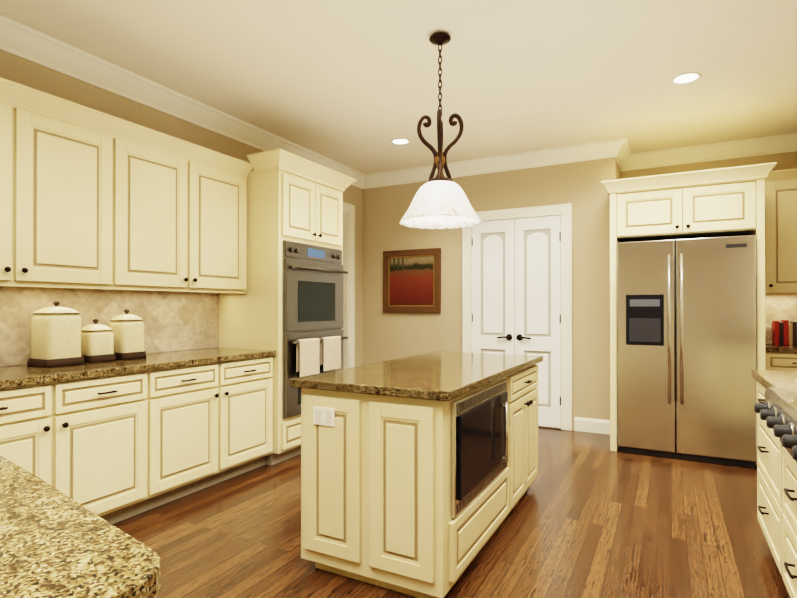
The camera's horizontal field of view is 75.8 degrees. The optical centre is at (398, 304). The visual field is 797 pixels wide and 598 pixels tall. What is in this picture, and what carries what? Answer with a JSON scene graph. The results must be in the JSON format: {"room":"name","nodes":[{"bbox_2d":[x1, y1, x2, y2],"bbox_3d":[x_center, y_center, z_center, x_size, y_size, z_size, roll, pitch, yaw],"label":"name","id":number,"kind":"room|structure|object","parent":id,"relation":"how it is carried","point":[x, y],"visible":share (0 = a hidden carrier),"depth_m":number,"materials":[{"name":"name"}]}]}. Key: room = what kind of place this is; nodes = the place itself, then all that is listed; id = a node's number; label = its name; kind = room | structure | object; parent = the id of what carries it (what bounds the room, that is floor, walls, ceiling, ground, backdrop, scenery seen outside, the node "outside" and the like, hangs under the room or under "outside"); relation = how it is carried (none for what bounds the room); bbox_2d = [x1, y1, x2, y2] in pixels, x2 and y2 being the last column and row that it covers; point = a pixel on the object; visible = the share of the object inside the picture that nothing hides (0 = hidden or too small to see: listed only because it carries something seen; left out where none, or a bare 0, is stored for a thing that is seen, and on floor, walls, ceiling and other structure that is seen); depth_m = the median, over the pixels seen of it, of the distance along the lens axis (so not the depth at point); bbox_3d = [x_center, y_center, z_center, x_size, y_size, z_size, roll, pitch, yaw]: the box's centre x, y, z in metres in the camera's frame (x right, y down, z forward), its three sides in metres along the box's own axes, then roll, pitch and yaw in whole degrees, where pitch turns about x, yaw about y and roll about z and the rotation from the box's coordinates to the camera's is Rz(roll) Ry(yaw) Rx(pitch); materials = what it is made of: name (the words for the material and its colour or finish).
{"room":"kitchen","nodes":[
{"label":"kitchen","id":0,"kind":"room"},
{"bbox_2d":[0,50,362,366],"bbox_3d":[-2.202,-0.170,3.241,0.100,2.900,7.300,0,0,28],"label":"wall","id":1,"kind":"structure","parent":0,"point":[22,71],"depth_m":3.80,"materials":[{"name":"paint"}]},
{"bbox_2d":[0,77,119,288],"bbox_3d":[-2.184,-0.637,2.790,0.350,1.031,1.096,0,0,28],"label":"upper cabinet","id":2,"kind":"object","parent":1,"relation":"attached to","point":[90,198],"depth_m":2.89,"materials":[{"name":"beige paint"}]},
{"bbox_2d":[0,286,218,366],"bbox_3d":[-2.333,0.118,2.870,0.010,0.477,3.393,0,0,28],"label":"backsplash","id":3,"kind":"structure","parent":1,"relation":"attached to","point":[175,321],"depth_m":3.61,"materials":[{"name":"tile"}]},
{"bbox_2d":[0,14,367,188],"bbox_3d":[-2.084,-1.544,3.243,0.115,0.148,7.200,0,0,28],"label":"crown molding","id":4,"kind":"structure","parent":1,"relation":"attached to","point":[20,40],"depth_m":3.66,"materials":[{"name":"paint"}]},
{"bbox_2d":[116,121,251,292],"bbox_3d":[-1.658,-0.632,3.784,0.350,1.031,1.152,0,0,28],"label":"upper cabinet","id":5,"kind":"object","parent":1,"relation":"attached to","point":[182,225],"depth_m":3.61,"materials":[{"name":"beige paint"}]},
{"bbox_2d":[342,202,354,368],"bbox_3d":[-0.812,0.041,5.843,0.122,2.504,0.970,0,0,28],"label":"door frame","id":6,"kind":"structure","parent":1,"relation":"attached to","point":[348,264],"depth_m":6.17,"materials":[{"name":"paint"}]},
{"bbox_2d":[0,0,796,173],"bbox_3d":[-0.184,-1.669,3.426,6.100,0.100,9.500,0,0,28],"label":"ceiling","id":7,"kind":"structure","parent":0,"point":[353,84],"depth_m":3.47,"materials":[{"name":"paint"}]},
{"bbox_2d":[391,138,409,144],"bbox_3d":[0.019,-1.606,5.050,0.194,0.007,0.194,0,0,28],"label":"recessed light","id":8,"kind":"object","parent":7,"relation":"in","point":[399,141],"depth_m":5.05,"materials":[{"name":"paint"}]},
{"bbox_2d":[399,32,481,228],"bbox_3d":[0.250,-1.055,3.080,0.492,1.129,0.492,0,0,28],"label":"pendant light","id":9,"kind":"object","parent":7,"relation":"hanging from","point":[440,200],"visible":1,"depth_m":3.03,"materials":[{"name":"white glass"}]},
{"bbox_2d":[671,72,701,84],"bbox_3d":[2.053,-1.613,3.656,0.194,0.007,0.194,0,0,28],"label":"recessed light","id":10,"kind":"object","parent":7,"relation":"in","point":[687,78],"depth_m":3.66,"materials":[{"name":"paint"}]},
{"bbox_2d":[112,427,789,597],"bbox_3d":[-0.184,1.331,3.411,6.100,0.100,9.500,0,0,28],"label":"floor","id":11,"kind":"structure","parent":0,"point":[591,515],"depth_m":2.81,"materials":[{"name":"brown wood"}]},
{"bbox_2d":[0,369,163,523],"bbox_3d":[-2.038,0.838,2.759,0.630,0.880,1.222,0,0,28],"label":"base cabinet","id":12,"kind":"object","parent":11,"relation":"on","point":[112,449],"depth_m":2.81,"materials":[{"name":"beige paint"}]},
{"bbox_2d":[0,456,160,597],"bbox_3d":[-1.326,0.461,1.052,2.167,0.224,1.135,0,0,28],"label":"countertop","id":13,"kind":"structure","parent":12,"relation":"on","point":[55,543],"depth_m":0.72,"materials":[{"name":"stone"}]},
{"bbox_2d":[164,356,272,503],"bbox_3d":[-1.541,0.843,3.697,0.630,0.880,1.184,0,0,28],"label":"base cabinet","id":14,"kind":"object","parent":11,"relation":"on","point":[218,417],"depth_m":3.55,"materials":[{"name":"beige paint"}]},
{"bbox_2d":[0,348,275,388],"bbox_3d":[-2.046,0.377,2.714,0.660,0.039,3.399,0,0,28],"label":"countertop","id":15,"kind":"structure","parent":14,"relation":"on","point":[18,375],"depth_m":3.02,"materials":[{"name":"stone"}]},
{"bbox_2d":[27,301,90,367],"bbox_3d":[-2.027,0.169,3.035,0.222,0.379,0.222,0,0,28],"label":"canister","id":16,"kind":"object","parent":15,"relation":"on","point":[60,337],"depth_m":2.97,"materials":[{"name":"ceramic"}]},
{"bbox_2d":[91,317,122,362],"bbox_3d":[-1.917,0.225,3.242,0.177,0.269,0.177,0,0,28],"label":"canister","id":17,"kind":"object","parent":15,"relation":"on","point":[106,342],"depth_m":3.23,"materials":[{"name":"ceramic"}]},
{"bbox_2d":[115,309,145,359],"bbox_3d":[-1.819,0.196,3.428,0.182,0.329,0.182,0,0,28],"label":"canister","id":18,"kind":"object","parent":15,"relation":"on","point":[133,326],"depth_m":3.39,"materials":[{"name":"ceramic"}]},
{"bbox_2d":[218,149,355,464],"bbox_3d":[-0.994,0.045,4.594,0.762,2.485,1.088,0,0,28],"label":"tall cabinet","id":19,"kind":"object","parent":11,"relation":"on","point":[293,197],"visible":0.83,"depth_m":4.18,"materials":[{"name":"beige paint"}]},
{"bbox_2d":[283,240,347,418],"bbox_3d":[-0.690,0.201,4.432,0.115,1.430,0.808,0,0,28],"label":"double oven","id":20,"kind":"object","parent":19,"relation":"in","point":[313,337],"visible":0.94,"depth_m":4.31,"materials":[{"name":"silver metal"}]},
{"bbox_2d":[301,372,516,597],"bbox_3d":[0.088,0.838,2.731,0.786,0.880,1.035,0,0,28],"label":"base cabinet","id":21,"kind":"object","parent":11,"relation":"on","point":[376,489],"depth_m":2.27,"materials":[{"name":"beige paint"}]},
{"bbox_2d":[452,379,507,517],"bbox_3d":[0.448,0.669,2.536,0.078,0.495,0.800,0,0,28],"label":"microwave","id":22,"kind":"object","parent":21,"relation":"in","point":[479,440],"visible":1,"depth_m":2.42,"materials":[{"name":"black glass"}]},
{"bbox_2d":[517,364,537,502],"bbox_3d":[0.474,0.842,3.460,0.786,0.880,0.768,0,0,28],"label":"base cabinet","id":23,"kind":"object","parent":11,"relation":"on","point":[527,378],"depth_m":3.28,"materials":[{"name":"beige paint"}]},
{"bbox_2d":[290,351,542,401],"bbox_3d":[0.250,0.379,3.039,0.820,0.040,1.760,0,0,28],"label":"countertop","id":24,"kind":"structure","parent":23,"relation":"on","point":[441,376],"depth_m":2.58,"materials":[{"name":"stone"}]},
{"bbox_2d":[617,235,756,467],"bbox_3d":[2.503,0.372,4.518,1.000,1.830,0.817,0,0,28],"label":"fridge","id":25,"kind":"object","parent":11,"relation":"on","point":[686,345],"visible":1,"depth_m":4.19,"materials":[{"name":"silver metal"}]},
{"bbox_2d":[601,162,776,467],"bbox_3d":[2.631,0.103,4.760,1.254,2.370,1.287,0,0,28],"label":"surround","id":26,"kind":"object","parent":11,"relation":"on","point":[723,202],"visible":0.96,"depth_m":4.24,"materials":[{"name":"beige paint"}]},
{"bbox_2d":[757,381,778,563],"bbox_3d":[2.122,0.836,2.295,0.770,0.880,0.718,0,0,28],"label":"base cabinet","id":27,"kind":"object","parent":11,"relation":"on","point":[766,440],"depth_m":2.47,"materials":[{"name":"beige paint"}]},
{"bbox_2d":[752,370,796,388],"bbox_3d":[1.534,0.369,1.205,0.787,0.040,3.240,0,0,28],"label":"countertop","id":28,"kind":"structure","parent":27,"relation":"on","point":[779,379],"depth_m":2.50,"materials":[{"name":"stone"}]},
{"bbox_2d":[754,387,796,461],"bbox_3d":[1.597,0.441,1.476,0.816,0.270,1.220,0,0,28],"label":"range","id":29,"kind":"object","parent":27,"relation":"in","point":[777,410],"visible":1,"depth_m":1.84,"materials":[{"name":"silver metal"}]},
{"bbox_2d":[766,352,796,371],"bbox_3d":[3.496,0.848,4.626,0.522,0.879,0.706,0,0,28],"label":"base cabinet","id":30,"kind":"object","parent":11,"relation":"on","point":[781,361],"visible":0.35,"depth_m":4.39,"materials":[{"name":"beige paint"}]},
{"bbox_2d":[765,344,796,352],"bbox_3d":[3.501,0.387,4.637,0.522,0.040,0.687,0,0,28],"label":"countertop","id":31,"kind":"structure","parent":30,"relation":"on","point":[778,348],"depth_m":4.40,"materials":[{"name":"stone"}]},
{"bbox_2d":[765,320,796,344],"bbox_3d":[3.558,0.254,4.716,0.377,0.225,0.150,0,0,28],"label":"books","id":32,"kind":"object","parent":31,"relation":"on","point":[783,332],"visible":0.81,"depth_m":4.67,"materials":[{"name":"paper"}]},
{"bbox_2d":[777,441,796,597],"bbox_3d":[1.811,0.928,1.707,0.770,0.690,0.612,0,0,28],"label":"base cabinet","id":33,"kind":"object","parent":11,"relation":"on","point":[777,491],"depth_m":2.05,"materials":[{"name":"beige paint"}]},
{"bbox_2d":[363,157,619,429],"bbox_3d":[0.969,-0.155,6.089,3.040,2.900,0.700,0,0,28],"label":"wall","id":34,"kind":"structure","parent":0,"point":[387,336],"depth_m":5.59,"materials":[{"name":"paint"}]},
{"bbox_2d":[383,248,440,312],"bbox_3d":[0.151,-0.280,6.106,0.760,0.750,0.033,0,0,28],"label":"framed painting","id":35,"kind":"object","parent":34,"relation":"attached to","point":[412,281],"visible":0.98,"depth_m":6.09,"materials":[{"name":"brown wood"}]},
{"bbox_2d":[368,137,631,188],"bbox_3d":[0.927,-1.531,5.658,2.935,0.148,0.115,0,0,28],"label":"crown molding","id":36,"kind":"structure","parent":34,"relation":"attached to","point":[617,148],"depth_m":5.48,"materials":[{"name":"paint"}]},
{"bbox_2d":[462,203,571,430],"bbox_3d":[1.244,0.126,5.507,1.190,2.329,0.070,0,0,28],"label":"double door","id":37,"kind":"structure","parent":34,"relation":"attached to","point":[516,286],"depth_m":5.46,"materials":[{"name":"paint"}]},
{"bbox_2d":[574,417,609,434],"bbox_3d":[1.959,1.220,5.153,0.360,0.139,0.016,0,0,28],"label":"baseboard","id":38,"kind":"structure","parent":34,"relation":"attached to","point":[599,426],"depth_m":5.14,"materials":[{"name":"paint"}]},
{"bbox_2d":[616,158,631,169],"bbox_3d":[2.318,-1.533,5.275,0.115,0.148,0.450,0,0,28],"label":"crown molding","id":39,"kind":"structure","parent":34,"relation":"attached to","point":[623,163],"depth_m":5.50,"materials":[{"name":"paint"}]},
{"bbox_2d":[620,151,796,178],"bbox_3d":[3.230,-0.160,5.232,1.760,2.900,0.100,0,0,28],"label":"wall","id":40,"kind":"structure","parent":0,"point":[786,160],"depth_m":5.16,"materials":[{"name":"paint"}]},
{"bbox_2d":[620,133,796,170],"bbox_3d":[3.079,-1.534,5.198,1.530,0.148,0.115,0,0,28],"label":"crown molding","id":41,"kind":"structure","parent":40,"relation":"attached to","point":[783,143],"depth_m":5.14,"materials":[{"name":"paint"}]},
{"bbox_2d":[765,293,796,340],"bbox_3d":[3.660,0.128,4.938,0.522,0.477,0.010,0,0,28],"label":"backsplash","id":42,"kind":"structure","parent":40,"relation":"attached to","point":[779,307],"depth_m":4.92,"materials":[{"name":"tile"}]},
{"bbox_2d":[765,168,796,292],"bbox_3d":[3.569,-0.662,4.771,0.522,1.100,0.397,0,0,28],"label":"upper cabinet","id":43,"kind":"object","parent":40,"relation":"attached to","point":[780,231],"visible":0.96,"depth_m":4.65,"materials":[{"name":"beige paint"}]}
]}

